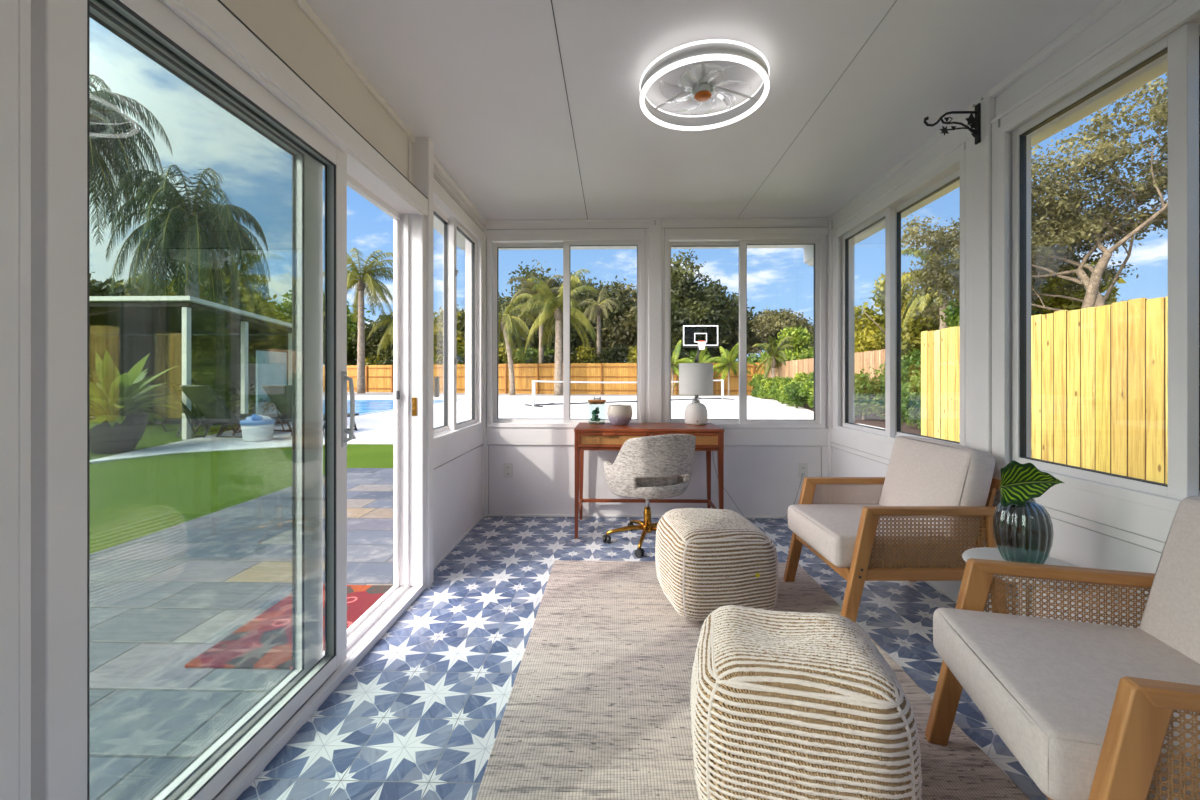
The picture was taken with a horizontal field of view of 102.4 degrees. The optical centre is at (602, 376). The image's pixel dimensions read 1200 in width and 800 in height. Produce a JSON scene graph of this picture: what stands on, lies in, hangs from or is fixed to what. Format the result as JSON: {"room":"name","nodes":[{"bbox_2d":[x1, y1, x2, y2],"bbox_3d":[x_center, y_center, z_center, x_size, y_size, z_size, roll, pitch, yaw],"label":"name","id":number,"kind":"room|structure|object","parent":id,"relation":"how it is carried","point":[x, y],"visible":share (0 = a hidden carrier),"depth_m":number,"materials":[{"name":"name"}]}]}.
{"room":"sunroom","nodes":[
{"label":"sunroom","id":0,"kind":"room"},
{"bbox_2d":[220,0,481,563],"bbox_3d":[-1.079,-0.049,0.472,0.140,2.619,6.690,0,0,1],"label":"wall","id":1,"kind":"structure","parent":0,"point":[282,25],"depth_m":2.01,"materials":[{"name":"paint"}]},
{"bbox_2d":[0,0,427,799],"bbox_3d":[-1.023,0.094,1.625,0.183,2.052,1.797,0,0,1],"label":"door","id":2,"kind":"structure","parent":1,"relation":"in","point":[45,44],"depth_m":1.02,"materials":[{"name":"white plastic"}]},
{"bbox_2d":[294,0,414,180],"bbox_3d":[-1.057,-1.139,-0.174,0.015,0.419,5.400,0,0,1],"label":"trim","id":3,"kind":"structure","parent":1,"relation":"attached to","point":[302,4],"depth_m":1.94,"materials":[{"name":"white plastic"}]},
{"bbox_2d":[412,137,433,586],"bbox_3d":[-0.998,-0.078,2.554,0.178,2.357,0.067,0,0,1],"label":"trim","id":4,"kind":"structure","parent":1,"relation":"attached to","point":[423,147],"depth_m":2.52,"materials":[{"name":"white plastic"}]},
{"bbox_2d":[434,187,482,444],"bbox_3d":[-1.005,-0.348,3.211,0.120,1.467,1.044,0,0,1],"label":"window","id":5,"kind":"structure","parent":1,"relation":"in","point":[452,220],"depth_m":3.23,"materials":[{"name":"white plastic"}]},
{"bbox_2d":[434,157,485,568],"bbox_3d":[-0.950,-0.070,3.200,0.030,2.340,1.230,0,0,1],"label":"trim","id":6,"kind":"structure","parent":1,"relation":"attached to","point":[445,451],"depth_m":3.14,"materials":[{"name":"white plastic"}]},
{"bbox_2d":[236,516,1048,799],"bbox_3d":[0.345,1.180,0.486,2.925,0.160,6.790,0,0,1],"label":"floor","id":7,"kind":"structure","parent":0,"point":[419,717],"depth_m":1.82,"materials":[{"name":"tile"}]},
{"bbox_2d":[574,422,723,538],"bbox_3d":[0.316,0.726,3.485,1.016,0.748,0.487,0,0,1],"label":"desk","id":8,"kind":"object","parent":7,"relation":"on","point":[709,437],"visible":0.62,"depth_m":3.28,"materials":[{"name":"brown wood"}]},
{"bbox_2d":[607,404,632,424],"bbox_3d":[0.124,0.280,3.558,0.188,0.146,0.188,0,0,1],"label":"bowl","id":9,"kind":"object","parent":8,"relation":"on","point":[618,414],"visible":0.99,"depth_m":3.49,"materials":[{"name":"ceramic"}]},
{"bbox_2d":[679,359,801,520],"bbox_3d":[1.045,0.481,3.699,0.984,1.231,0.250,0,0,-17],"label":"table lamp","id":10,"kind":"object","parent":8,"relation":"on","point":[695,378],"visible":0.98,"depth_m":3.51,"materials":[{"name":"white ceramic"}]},
{"bbox_2d":[603,434,695,557],"bbox_3d":[0.301,0.724,3.196,0.592,0.750,0.624,0,0,-23],"label":"office chair","id":11,"kind":"object","parent":7,"relation":"on","point":[656,466],"visible":0.95,"depth_m":2.96,"materials":[{"name":"fabric"}]},
{"bbox_2d":[476,560,1029,799],"bbox_3d":[0.397,1.095,1.631,1.432,0.008,2.461,0,0,1],"label":"area rug","id":12,"kind":"object","parent":7,"relation":"on","point":[598,707],"visible":0.43,"depth_m":1.61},
{"bbox_2d":[655,508,778,621],"bbox_3d":[0.534,0.877,2.332,0.532,0.420,0.533,0,0,-3],"label":"pouf","id":13,"kind":"object","parent":12,"relation":"on","point":[707,560],"visible":0.96,"depth_m":2.11,"materials":[{"name":"fabric"}]},
{"bbox_2d":[690,605,922,799],"bbox_3d":[0.498,0.878,1.274,0.527,0.418,0.528,0,0,9],"label":"pouf","id":14,"kind":"object","parent":12,"relation":"on","point":[787,705],"visible":1,"depth_m":1.07,"materials":[{"name":"fabric"}]},
{"bbox_2d":[783,436,1007,622],"bbox_3d":[1.324,0.696,2.289,0.721,0.791,0.629,0,0,0],"label":"armchair","id":15,"kind":"object","parent":12,"relation":"on","point":[937,497],"visible":0.95,"depth_m":2.02,"materials":[{"name":"fabric"}]},
{"bbox_2d":[788,504,974,567],"bbox_3d":[1.274,0.739,2.289,0.620,0.156,0.564,0,0,0],"label":"seat cushion","id":16,"kind":"object","parent":15,"relation":"on","point":[831,530],"depth_m":2.02,"materials":[{"name":"grey fabric"}]},
{"bbox_2d":[879,436,995,543],"bbox_3d":[1.556,0.517,2.289,0.213,0.433,0.572,0,0,0],"label":"cushion","id":17,"kind":"object","parent":15,"relation":"on","point":[920,471],"depth_m":2.13,"materials":[{"name":"grey fabric"}]},
{"bbox_2d":[925,496,1199,799],"bbox_3d":[1.240,0.696,1.077,0.721,0.791,0.629,0,0,15],"label":"armchair","id":18,"kind":"object","parent":12,"relation":"on","point":[1089,711],"visible":1,"depth_m":1.13,"materials":[{"name":"fabric"}]},
{"bbox_2d":[933,608,1199,799],"bbox_3d":[1.191,0.739,1.091,0.620,0.156,0.564,0,0,15],"label":"seat cushion","id":19,"kind":"object","parent":18,"relation":"on","point":[1047,687],"depth_m":1.08,"materials":[{"name":"grey fabric"}]},
{"bbox_2d":[1139,496,1199,663],"bbox_3d":[1.465,0.517,1.018,0.213,0.433,0.572,0,0,15],"label":"cushion","id":20,"kind":"object","parent":18,"relation":"on","point":[1170,617],"depth_m":1.21,"materials":[{"name":"grey fabric"}]},
{"bbox_2d":[962,547,1094,616],"bbox_3d":[1.457,0.873,1.664,0.350,0.455,0.350,0,0,1],"label":"side table","id":21,"kind":"object","parent":7,"relation":"on","point":[989,553],"visible":0.16,"depth_m":1.68,"materials":[{"name":"white paint"}]},
{"bbox_2d":[992,498,1053,563],"bbox_3d":[1.447,0.526,1.664,0.158,0.238,0.160,0,0,11],"label":"vase","id":22,"kind":"object","parent":21,"relation":"on","point":[1011,549],"visible":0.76,"depth_m":1.65,"materials":[{"name":"teal glass"}]},
{"bbox_2d":[1000,461,1064,549],"bbox_3d":[1.448,0.449,1.638,0.169,0.332,0.055,0,0,22],"label":"leaf","id":23,"kind":"object","parent":22,"relation":"in","point":[1020,483],"visible":1,"depth_m":1.64,"materials":[{"name":"plant"}]},
{"bbox_2d":[489,235,827,515],"bbox_3d":[0.413,0.013,3.831,2.955,2.495,0.100,0,0,1],"label":"wall","id":24,"kind":"structure","parent":0,"point":[760,480],"depth_m":3.78,"materials":[{"name":"paint"}]},
{"bbox_2d":[487,235,644,427],"bbox_3d":[-0.289,-0.353,3.838,1.244,1.507,0.120,0,0,1],"label":"window","id":25,"kind":"structure","parent":24,"relation":"in","point":[493,242],"depth_m":3.80,"materials":[{"name":"white plastic"}]},
{"bbox_2d":[457,240,813,262],"bbox_3d":[0.196,-1.225,0.895,3.348,0.250,7.600,0,0,1],"label":"trim","id":26,"kind":"structure","parent":24,"relation":"attached to","point":[808,249],"depth_m":4.63,"materials":[{"name":"white plastic"}]},
{"bbox_2d":[645,218,663,422],"bbox_3d":[0.404,-0.416,3.764,0.150,1.633,0.035,0,0,1],"label":"trim","id":27,"kind":"structure","parent":24,"relation":"attached to","point":[654,235],"depth_m":3.75,"materials":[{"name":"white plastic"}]},
{"bbox_2d":[486,217,827,518],"bbox_3d":[0.409,-0.067,3.770,2.720,2.334,0.022,0,0,1],"label":"trim","id":28,"kind":"structure","parent":24,"relation":"attached to","point":[494,436],"depth_m":3.77,"materials":[{"name":"white wood"}]},
{"bbox_2d":[482,220,831,516],"bbox_3d":[0.409,-0.065,3.763,2.720,2.330,0.035,0,0,1],"label":"trim","id":29,"kind":"structure","parent":24,"relation":"attached to","point":[830,221],"depth_m":3.78,"materials":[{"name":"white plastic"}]},
{"bbox_2d":[665,234,824,428],"bbox_3d":[1.100,-0.353,3.804,1.244,1.507,0.120,0,0,1],"label":"window","id":30,"kind":"structure","parent":24,"relation":"in","point":[818,240],"depth_m":3.77,"materials":[{"name":"white plastic"}]},
{"bbox_2d":[305,0,1103,239],"bbox_3d":[0.201,-1.335,0.540,3.375,0.217,7.490,0,0,1],"label":"ceiling","id":31,"kind":"structure","parent":0,"point":[483,80],"depth_m":2.12,"materials":[{"name":"paint"}]},
{"bbox_2d":[640,39,768,130],"bbox_3d":[0.420,-1.217,2.025,0.528,0.095,0.528,0,0,1],"label":"ceiling fan light","id":32,"kind":"object","parent":31,"relation":"attached to","point":[713,74],"visible":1,"depth_m":1.97,"materials":[{"name":"white paint"}]},
{"bbox_2d":[737,0,896,217],"bbox_3d":[0.961,-1.292,0.421,0.004,0.117,6.690,0,0,1],"label":"trim","id":33,"kind":"structure","parent":31,"relation":"attached to","point":[896,0],"depth_m":2.11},
{"bbox_2d":[832,0,1165,627],"bbox_3d":[1.746,-0.049,0.402,0.120,2.619,6.690,0,0,1],"label":"wall","id":34,"kind":"structure","parent":0,"point":[1078,546],"depth_m":1.90,"materials":[{"name":"paint"}]},
{"bbox_2d":[434,119,1164,552],"bbox_3d":[0.326,-0.041,0.433,2.704,2.243,6.682,0,0,1],"label":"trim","id":35,"kind":"structure","parent":34,"relation":"attached to","point":[998,119],"depth_m":2.95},
{"bbox_2d":[836,150,965,446],"bbox_3d":[1.789,-0.339,2.950,0.120,1.477,1.341,0,0,1],"label":"window","id":36,"kind":"structure","parent":34,"relation":"in","point":[953,170],"depth_m":2.98,"materials":[{"name":"white plastic"}]},
{"bbox_2d":[924,103,980,144],"bbox_3d":[1.578,-1.145,2.183,0.245,0.176,0.026,0,0,1],"label":"bracket","id":37,"kind":"object","parent":34,"relation":"attached to","point":[975,123],"visible":1,"depth_m":2.18,"materials":[{"name":"black metal"}]},
{"bbox_2d":[965,91,997,468],"bbox_3d":[1.715,-0.431,2.183,0.030,1.662,0.200,0,0,1],"label":"pillar","id":38,"kind":"structure","parent":34,"relation":"attached to","point":[978,157],"depth_m":2.16,"materials":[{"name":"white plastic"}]},
{"bbox_2d":[806,53,1167,265],"bbox_3d":[1.952,-1.153,0.867,0.160,0.162,7.630,0,0,1],"label":"trim","id":39,"kind":"structure","parent":34,"relation":"attached to","point":[1158,67],"depth_m":1.95,"materials":[{"name":"white plastic"}]},
{"bbox_2d":[828,0,1193,602],"bbox_3d":[1.672,-0.124,0.403,0.028,2.449,6.690,0,0,1],"label":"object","id":40,"kind":"structure","parent":34,"relation":"attached to","point":[1155,523],"depth_m":1.77,"materials":[{"name":"white plastic"}]},
{"bbox_2d":[998,0,1199,511],"bbox_3d":[1.752,-0.339,1.452,0.120,1.477,1.264,0,0,1],"label":"window","id":41,"kind":"structure","parent":34,"relation":"in","point":[1178,35],"depth_m":1.51,"materials":[{"name":"white plastic"}]},
{"label":"outside","id":42,"kind":"structure","parent":0,"visible":0},
{"bbox_2d":[770,398,916,423],"bbox_3d":[9.385,1.170,21.272,4.785,0.080,19.437,0,0,6],"label":"planting bed","id":43,"kind":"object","parent":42,"point":[872,417],"depth_m":13.45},
{"bbox_2d":[752,336,793,379],"bbox_3d":[9.295,-0.469,26.229,2.008,3.457,2.425,0,0,38],"label":"palm","id":44,"kind":"object","parent":43,"relation":"on","point":[770,349],"visible":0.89,"depth_m":26.03,"materials":[{"name":"green plant"}]},
{"bbox_2d":[777,372,808,405],"bbox_3d":[7.798,0.490,19.005,1.877,1.439,1.769,0,0,8],"label":"shrub","id":45,"kind":"object","parent":43,"relation":"on","point":[799,377],"visible":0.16,"depth_m":18.58,"materials":[{"name":"green plant"}]},
{"bbox_2d":[784,372,813,407],"bbox_3d":[7.522,0.472,17.329,1.869,1.475,1.505,0,0,35],"label":"shrub","id":46,"kind":"object","parent":43,"relation":"on","point":[794,397],"visible":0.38,"depth_m":17.31,"materials":[{"name":"green plant"}]},
{"bbox_2d":[798,381,813,409],"bbox_3d":[7.428,0.574,15.803,1.714,1.272,1.618,0,0,-5],"label":"shrub","id":47,"kind":"object","parent":43,"relation":"on","point":[809,393],"visible":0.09,"depth_m":16.00,"materials":[{"name":"green plant"}]},
{"bbox_2d":[765,349,884,414],"bbox_3d":[9.210,0.164,21.810,0.022,1.992,16.795,0,0,7],"label":"fence","id":48,"kind":"object","parent":43,"relation":"on","point":[864,360],"visible":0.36,"depth_m":16.29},
{"bbox_2d":[855,368,884,419],"bbox_3d":[6.964,0.492,12.698,1.792,1.437,1.528,0,0,13],"label":"shrub","id":49,"kind":"object","parent":43,"relation":"on","point":[867,394],"visible":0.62,"depth_m":12.29,"materials":[{"name":"green plant"}]},
{"bbox_2d":[901,248,959,332],"bbox_3d":[10.434,-1.481,14.851,3.215,5.483,3.019,0,0,4],"label":"palm","id":50,"kind":"object","parent":43,"relation":"on","point":[923,303],"visible":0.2,"depth_m":14.99,"materials":[{"name":"green plant"}]},
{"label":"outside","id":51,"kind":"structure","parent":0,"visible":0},
{"bbox_2d":[90,395,884,463],"bbox_3d":[-6.995,1.192,20.281,33.000,0.096,27.800,0,0,1],"label":"pool deck","id":52,"kind":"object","parent":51,"point":[375,428],"visible":0.15,"depth_m":14.32,"materials":[{"name":"concrete"}]},
{"bbox_2d":[90,74,171,245],"bbox_3d":[-17.962,-4.656,16.247,4.888,11.832,5.350,0,0,-20],"label":"palm","id":53,"kind":"object","parent":52,"relation":"on","point":[102,130],"visible":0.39,"depth_m":16.78,"materials":[{"name":"green plant"}]},
{"bbox_2d":[110,257,282,318],"bbox_3d":[-20.894,-2.825,25.437,8.937,8.174,6.604,0,0,-10],"label":"oak tree","id":54,"kind":"object","parent":52,"relation":"on","point":[263,307],"visible":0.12,"depth_m":24.49,"materials":[{"name":"green plant"}]},
{"bbox_2d":[144,385,252,436],"bbox_3d":[-7.841,0.650,9.418,0.664,1.012,1.820,0,0,9],"label":"sun lounger","id":55,"kind":"object","parent":52,"relation":"on","point":[172,397],"visible":0.58,"depth_m":8.88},
{"bbox_2d":[179,385,291,437],"bbox_3d":[-6.974,0.650,9.301,0.664,1.012,1.820,0,0,11],"label":"sun lounger","id":56,"kind":"object","parent":52,"relation":"on","point":[204,398],"visible":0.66,"depth_m":8.73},
{"bbox_2d":[240,419,275,441],"bbox_3d":[-6.234,0.959,8.709,0.532,0.370,0.532,0,0,1],"label":"laundry basket","id":57,"kind":"object","parent":52,"relation":"on","point":[252,430],"visible":0.93,"depth_m":8.52,"materials":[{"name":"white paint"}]},
{"bbox_2d":[262,385,358,435],"bbox_3d":[-5.721,0.650,9.563,0.664,1.012,1.820,0,0,8],"label":"sun lounger","id":58,"kind":"object","parent":52,"relation":"on","point":[280,395],"visible":0.33,"depth_m":8.90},
{"bbox_2d":[525,379,733,406],"bbox_3d":[1.717,0.632,21.664,10.743,1.015,1.500,0,0,-34],"label":"net","id":59,"kind":"object","parent":52,"relation":"on","point":[721,380],"visible":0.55,"depth_m":19.94,"materials":[{"name":"white paint"}]},
{"bbox_2d":[683,325,718,397],"bbox_3d":[5.209,-0.765,25.371,1.680,3.850,1.726,0,0,37],"label":"basketball hoop","id":60,"kind":"object","parent":52,"relation":"on","point":[699,345],"visible":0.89,"depth_m":25.07,"materials":[{"name":"plastic"}]},
{"bbox_2d":[709,342,756,395],"bbox_3d":[7.601,-0.450,29.074,2.756,3.420,2.433,0,0,-27],"label":"areca palm","id":61,"kind":"object","parent":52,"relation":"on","point":[728,357],"visible":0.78,"depth_m":29.16,"materials":[{"name":"green plant"}]},
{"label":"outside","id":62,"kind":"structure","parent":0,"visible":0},
{"bbox_2d":[323,401,442,413],"bbox_3d":[-11.841,1.445,18.502,9.400,0.510,11.200,0,0,1],"label":"pool water","id":63,"kind":"structure","parent":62,"point":[360,406],"depth_m":19.44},
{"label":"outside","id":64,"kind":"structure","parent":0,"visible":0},
{"bbox_2d":[855,421,920,434],"bbox_3d":[9.245,1.166,9.672,6.000,0.080,5.400,0,0,1],"label":"bed","id":65,"kind":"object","parent":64,"point":[904,427],"depth_m":11.19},
{"bbox_2d":[864,348,920,422],"bbox_3d":[7.641,0.386,11.875,1.979,2.147,2.272,0,0,10],"label":"shrub","id":66,"kind":"object","parent":65,"relation":"on","point":[906,368],"visible":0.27,"depth_m":11.82,"materials":[{"name":"green plant"}]},
{"bbox_2d":[901,370,920,428],"bbox_3d":[7.310,0.446,10.361,1.848,1.528,1.795,0,0,1],"label":"shrub","id":67,"kind":"object","parent":65,"relation":"on","point":[912,400],"visible":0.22,"depth_m":10.41,"materials":[{"name":"green plant"}]},
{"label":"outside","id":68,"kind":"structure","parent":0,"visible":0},
{"bbox_2d":[323,391,750,395],"bbox_3d":[-6.777,1.178,33.541,33.732,0.080,7.960,0,0,7],"label":"gravel strip","id":69,"kind":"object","parent":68,"point":[348,393],"visible":0.12,"depth_m":31.34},
{"bbox_2d":[323,247,392,393],"bbox_3d":[-16.295,-3.878,33.579,5.720,10.276,5.548,0,0,45],"label":"palm","id":70,"kind":"object","parent":69,"relation":"on","point":[363,278],"visible":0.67,"depth_m":33.27,"materials":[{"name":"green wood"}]},
{"bbox_2d":[366,315,434,357],"bbox_3d":[-14.361,-2.301,34.654,4.527,7.121,4.406,0,0,1],"label":"palm","id":71,"kind":"object","parent":69,"relation":"on","point":[389,331],"visible":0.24,"depth_m":33.93,"materials":[{"name":"green plant"}]},
{"bbox_2d":[323,363,554,393],"bbox_3d":[-13.885,0.124,35.360,23.534,2.072,0.145,0,0,18],"label":"fence","id":72,"kind":"object","parent":69,"relation":"on","point":[378,378],"visible":0.29,"depth_m":33.18,"materials":[{"name":"brown wood"}]},
{"bbox_2d":[498,343,524,363],"bbox_3d":[-7.060,-0.550,35.872,4.735,4.292,2.404,0,0,-2],"label":"bush","id":73,"kind":"object","parent":69,"relation":"on","point":[502,351],"visible":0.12,"depth_m":35.41,"materials":[{"name":"green plant"}]},
{"bbox_2d":[498,293,541,394],"bbox_3d":[-6.337,-1.966,30.570,4.537,6.456,4.552,0,0,10],"label":"palm","id":74,"kind":"object","parent":69,"relation":"on","point":[508,319],"visible":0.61,"depth_m":30.44,"materials":[{"name":"green plant"}]},
{"bbox_2d":[514,347,554,363],"bbox_3d":[-5.419,-0.455,35.977,4.572,3.619,2.759,0,0,-14],"label":"bush","id":75,"kind":"object","parent":69,"relation":"on","point":[529,356],"visible":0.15,"depth_m":35.41,"materials":[{"name":"green plant"}]},
{"bbox_2d":[507,275,576,363],"bbox_3d":[-4.277,-2.932,34.767,4.882,8.385,4.748,0,0,1],"label":"palm","id":76,"kind":"object","parent":69,"relation":"on","point":[555,290],"visible":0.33,"depth_m":34.29,"materials":[{"name":"green plant"}]},
{"bbox_2d":[529,345,582,385],"bbox_3d":[-3.635,-0.386,35.084,4.677,3.993,2.494,0,0,1],"label":"bush","id":77,"kind":"object","parent":69,"relation":"on","point":[551,359],"visible":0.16,"depth_m":34.81,"materials":[{"name":"green plant"}]},
{"bbox_2d":[517,269,597,394],"bbox_3d":[-3.049,-2.712,30.341,5.453,7.943,5.478,0,0,1],"label":"palm","id":78,"kind":"object","parent":69,"relation":"on","point":[577,317],"visible":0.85,"depth_m":30.07,"materials":[{"name":"green plant"}]},
{"bbox_2d":[570,344,605,392],"bbox_3d":[-1.071,-0.399,35.176,4.665,4.153,2.670,0,0,11],"label":"bush","id":79,"kind":"object","parent":69,"relation":"on","point":[588,358],"visible":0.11,"depth_m":34.93,"materials":[{"name":"green plant"}]},
{"bbox_2d":[562,363,763,394],"bbox_3d":[3.718,0.124,30.867,12.956,2.072,0.142,0,0,7],"label":"fence","id":80,"kind":"object","parent":69,"relation":"on","point":[601,372],"visible":0.33,"depth_m":31.25,"materials":[{"name":"brown wood"}]},
{"bbox_2d":[671,340,700,395],"bbox_3d":[4.406,-0.516,29.121,2.992,3.551,3.047,0,0,-25],"label":"areca palm","id":81,"kind":"object","parent":69,"relation":"on","point":[674,368],"visible":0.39,"depth_m":29.26,"materials":[{"name":"green plant"}]},
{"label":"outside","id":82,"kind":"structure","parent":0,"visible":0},
{"bbox_3d":[0.750,1.330,29.991,120.000,0.140,100.000,0,0,1],"label":"ground","id":83,"kind":"structure","parent":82,"visible":0},
{"bbox_2d":[90,272,149,295],"bbox_3d":[-25.023,-1.968,23.702,9.498,6.467,7.429,0,0,-6],"label":"evergreen tree","id":84,"kind":"object","parent":83,"relation":"on","point":[97,288],"visible":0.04,"depth_m":22.38,"materials":[{"name":"green plant"}]},
{"bbox_2d":[105,165,270,310],"bbox_3d":[-14.888,-3.184,17.804,4.968,8.888,4.870,0,0,25],"label":"palm","id":85,"kind":"object","parent":83,"relation":"on","point":[172,233],"visible":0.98,"depth_m":17.12,"materials":[{"name":"green plant"}]},
{"bbox_2d":[265,290,372,365],"bbox_3d":[-25.210,-3.216,42.161,10.196,8.976,8.024,0,0,12],"label":"oak tree","id":86,"kind":"object","parent":83,"relation":"on","point":[286,305],"visible":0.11,"depth_m":40.80,"materials":[{"name":"green plant"}]},
{"bbox_2d":[347,312,442,365],"bbox_3d":[-18.292,-2.483,43.406,9.142,7.502,9.058,0,0,-38],"label":"evergreen tree","id":87,"kind":"object","parent":83,"relation":"on","point":[371,346],"visible":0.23,"depth_m":40.73,"materials":[{"name":"green plant"}]},
{"bbox_2d":[434,304,464,356],"bbox_3d":[-12.872,-2.699,44.251,9.789,7.936,8.201,0,0,15],"label":"oak tree","id":88,"kind":"object","parent":83,"relation":"on","point":[438,319],"visible":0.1,"depth_m":41.74,"materials":[{"name":"green plant"}]},
{"bbox_2d":[457,292,521,360],"bbox_3d":[-8.846,-3.152,43.043,9.258,8.840,7.281,0,0,25],"label":"evergreen tree","id":89,"kind":"object","parent":83,"relation":"on","point":[460,321],"visible":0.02,"depth_m":41.50,"materials":[{"name":"green plant"}]},
{"bbox_2d":[498,260,592,356],"bbox_3d":[-5.149,-4.325,40.970,10.813,11.178,8.420,0,0,12],"label":"evergreen tree","id":90,"kind":"object","parent":83,"relation":"on","point":[575,340],"visible":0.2,"depth_m":39.78,"materials":[{"name":"green plant"}]},
{"bbox_2d":[549,271,634,358],"bbox_3d":[-1.217,-4.275,43.038,10.099,11.074,8.906,0,0,1],"label":"evergreen tree","id":91,"kind":"object","parent":83,"relation":"on","point":[583,282],"visible":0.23,"depth_m":40.94,"materials":[{"name":"green plant"}]},
{"bbox_2d":[573,288,620,358],"bbox_3d":[-0.356,-2.781,35.605,3.389,8.083,3.564,0,0,-43],"label":"palm","id":92,"kind":"object","parent":83,"relation":"on","point":[594,307],"visible":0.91,"depth_m":35.39,"materials":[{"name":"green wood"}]},
{"bbox_2d":[592,343,631,362],"bbox_3d":[1.395,-0.568,35.405,4.549,3.974,2.518,0,0,1],"label":"bush","id":93,"kind":"object","parent":83,"relation":"on","point":[610,356],"visible":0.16,"depth_m":35.27,"materials":[{"name":"green plant"}]},
{"bbox_2d":[578,275,705,356],"bbox_3d":[2.770,-4.073,41.699,9.740,10.672,9.419,0,0,-32],"label":"oak tree","id":94,"kind":"object","parent":83,"relation":"on","point":[623,326],"visible":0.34,"depth_m":40.04,"materials":[{"name":"green plant"}]},
{"bbox_2d":[627,249,732,355],"bbox_3d":[6.366,-4.641,40.117,8.801,11.804,6.833,0,0,-22],"label":"evergreen tree","id":95,"kind":"object","parent":83,"relation":"on","point":[696,312],"visible":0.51,"depth_m":38.62,"materials":[{"name":"green plant"}]},
{"bbox_2d":[679,283,761,360],"bbox_3d":[9.197,-3.708,42.545,8.336,9.945,7.195,0,0,-31],"label":"evergreen tree","id":96,"kind":"object","parent":83,"relation":"on","point":[732,313],"visible":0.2,"depth_m":41.09,"materials":[{"name":"green plant"}]},
{"bbox_2d":[726,307,813,355],"bbox_3d":[14.002,-2.344,40.710,6.164,7.253,8.468,0,0,-32],"label":"tree","id":97,"kind":"object","parent":83,"relation":"on","point":[770,323],"visible":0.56,"depth_m":39.12,"materials":[{"name":"green plant"}]},
{"bbox_2d":[759,326,813,363],"bbox_3d":[13.254,-1.178,33.033,4.012,4.877,3.879,0,0,-42],"label":"round bush","id":98,"kind":"object","parent":83,"relation":"on","point":[801,342],"visible":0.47,"depth_m":32.58,"materials":[{"name":"green plant"}]},
{"bbox_2d":[855,272,939,374],"bbox_3d":[10.374,-1.235,17.107,3.690,4.991,2.947,0,0,1],"label":"leafy tree","id":99,"kind":"object","parent":83,"relation":"on","point":[911,334],"visible":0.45,"depth_m":16.70,"materials":[{"name":"green plant"}]},
{"bbox_2d":[940,287,1049,327],"bbox_3d":[10.992,-0.913,13.336,2.868,4.347,2.945,0,0,-31],"label":"leafy tree","id":100,"kind":"object","parent":83,"relation":"on","point":[953,319],"visible":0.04,"depth_m":13.60,"materials":[{"name":"green plant"}]},
{"bbox_2d":[901,72,1167,323],"bbox_3d":[9.925,-2.053,9.746,6.910,6.799,5.434,0,0,44],"label":"live oak","id":101,"kind":"object","parent":83,"relation":"on","point":[1067,229],"visible":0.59,"depth_m":9.14,"materials":[{"name":"green plant"}]},
{"bbox_2d":[921,296,1167,483],"bbox_3d":[4.472,0.249,2.459,0.022,1.822,8.955,0,0,1],"label":"fence","id":102,"kind":"object","parent":83,"relation":"on","point":[1099,374],"visible":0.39,"depth_m":4.44,"materials":[{"name":"wood"}]},
{"bbox_2d":[1031,256,1130,314],"bbox_3d":[11.976,-0.896,12.861,3.223,4.312,3.111,0,0,43],"label":"leafy tree","id":103,"kind":"object","parent":83,"relation":"on","point":[1057,302],"visible":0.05,"depth_m":11.97,"materials":[{"name":"green plant"}]},
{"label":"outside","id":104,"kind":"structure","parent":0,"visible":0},
{"bbox_2d":[90,424,324,553],"bbox_3d":[-10.018,1.210,3.401,17.800,0.100,18.300,0,0,1],"label":"lawn","id":105,"kind":"structure","parent":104,"point":[134,498],"depth_m":5.20,"materials":[{"name":"plant"}]},
{"bbox_2d":[90,413,148,453],"bbox_3d":[-7.566,0.870,7.441,0.820,0.580,0.820,0,0,1],"label":"plant pot","id":106,"kind":"object","parent":105,"relation":"on","point":[123,437],"visible":0.69,"depth_m":7.26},
{"bbox_2d":[90,350,191,428],"bbox_3d":[-7.629,0.220,7.499,2.021,1.237,2.091,0,0,42],"label":"plant","id":107,"kind":"object","parent":106,"relation":"in","point":[118,391],"visible":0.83,"depth_m":7.31,"materials":[{"name":"green plant"}]},
{"bbox_2d":[147,382,221,425],"bbox_3d":[-9.661,0.704,11.491,1.799,1.204,1.438,0,0,1],"label":"bush","id":108,"kind":"object","parent":105,"relation":"on","point":[172,386],"visible":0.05,"depth_m":11.32,"materials":[{"name":"green plant"}]},
{"bbox_2d":[90,296,291,439],"bbox_3d":[-10.640,-0.160,10.544,6.300,2.640,3.350,0,0,1],"label":"shelter","id":109,"kind":"object","parent":105,"relation":"on","point":[215,345],"visible":0.47,"depth_m":11.55,"materials":[{"name":"paint"}]},
{"bbox_2d":[213,380,278,426],"bbox_3d":[-8.325,0.646,11.196,1.685,1.124,1.456,0,0,1],"label":"bush","id":110,"kind":"object","parent":105,"relation":"on","point":[229,395],"visible":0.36,"depth_m":10.84,"materials":[{"name":"green plant"}]},
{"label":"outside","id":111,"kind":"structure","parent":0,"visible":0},
{"bbox_2d":[264,444,392,467],"bbox_3d":[0.877,1.216,7.080,10.600,0.120,2.200,0,0,1],"label":"lawn strip","id":112,"kind":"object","parent":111,"point":[358,455],"visible":0.18,"depth_m":6.92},
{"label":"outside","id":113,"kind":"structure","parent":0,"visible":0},
{"bbox_2d":[90,468,392,799],"bbox_3d":[-0.725,1.198,1.018,5.300,0.100,10.000,0,0,1],"label":"patio","id":114,"kind":"structure","parent":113,"point":[161,599],"depth_m":2.31,"materials":[{"name":"stone"}]},
{"bbox_2d":[185,585,392,668],"bbox_3d":[-1.369,1.143,2.265,0.550,0.015,0.740,0,0,1],"label":"door mat","id":115,"kind":"object","parent":114,"relation":"on","point":[264,642],"visible":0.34,"depth_m":2.10,"materials":[{"name":"fabric"}]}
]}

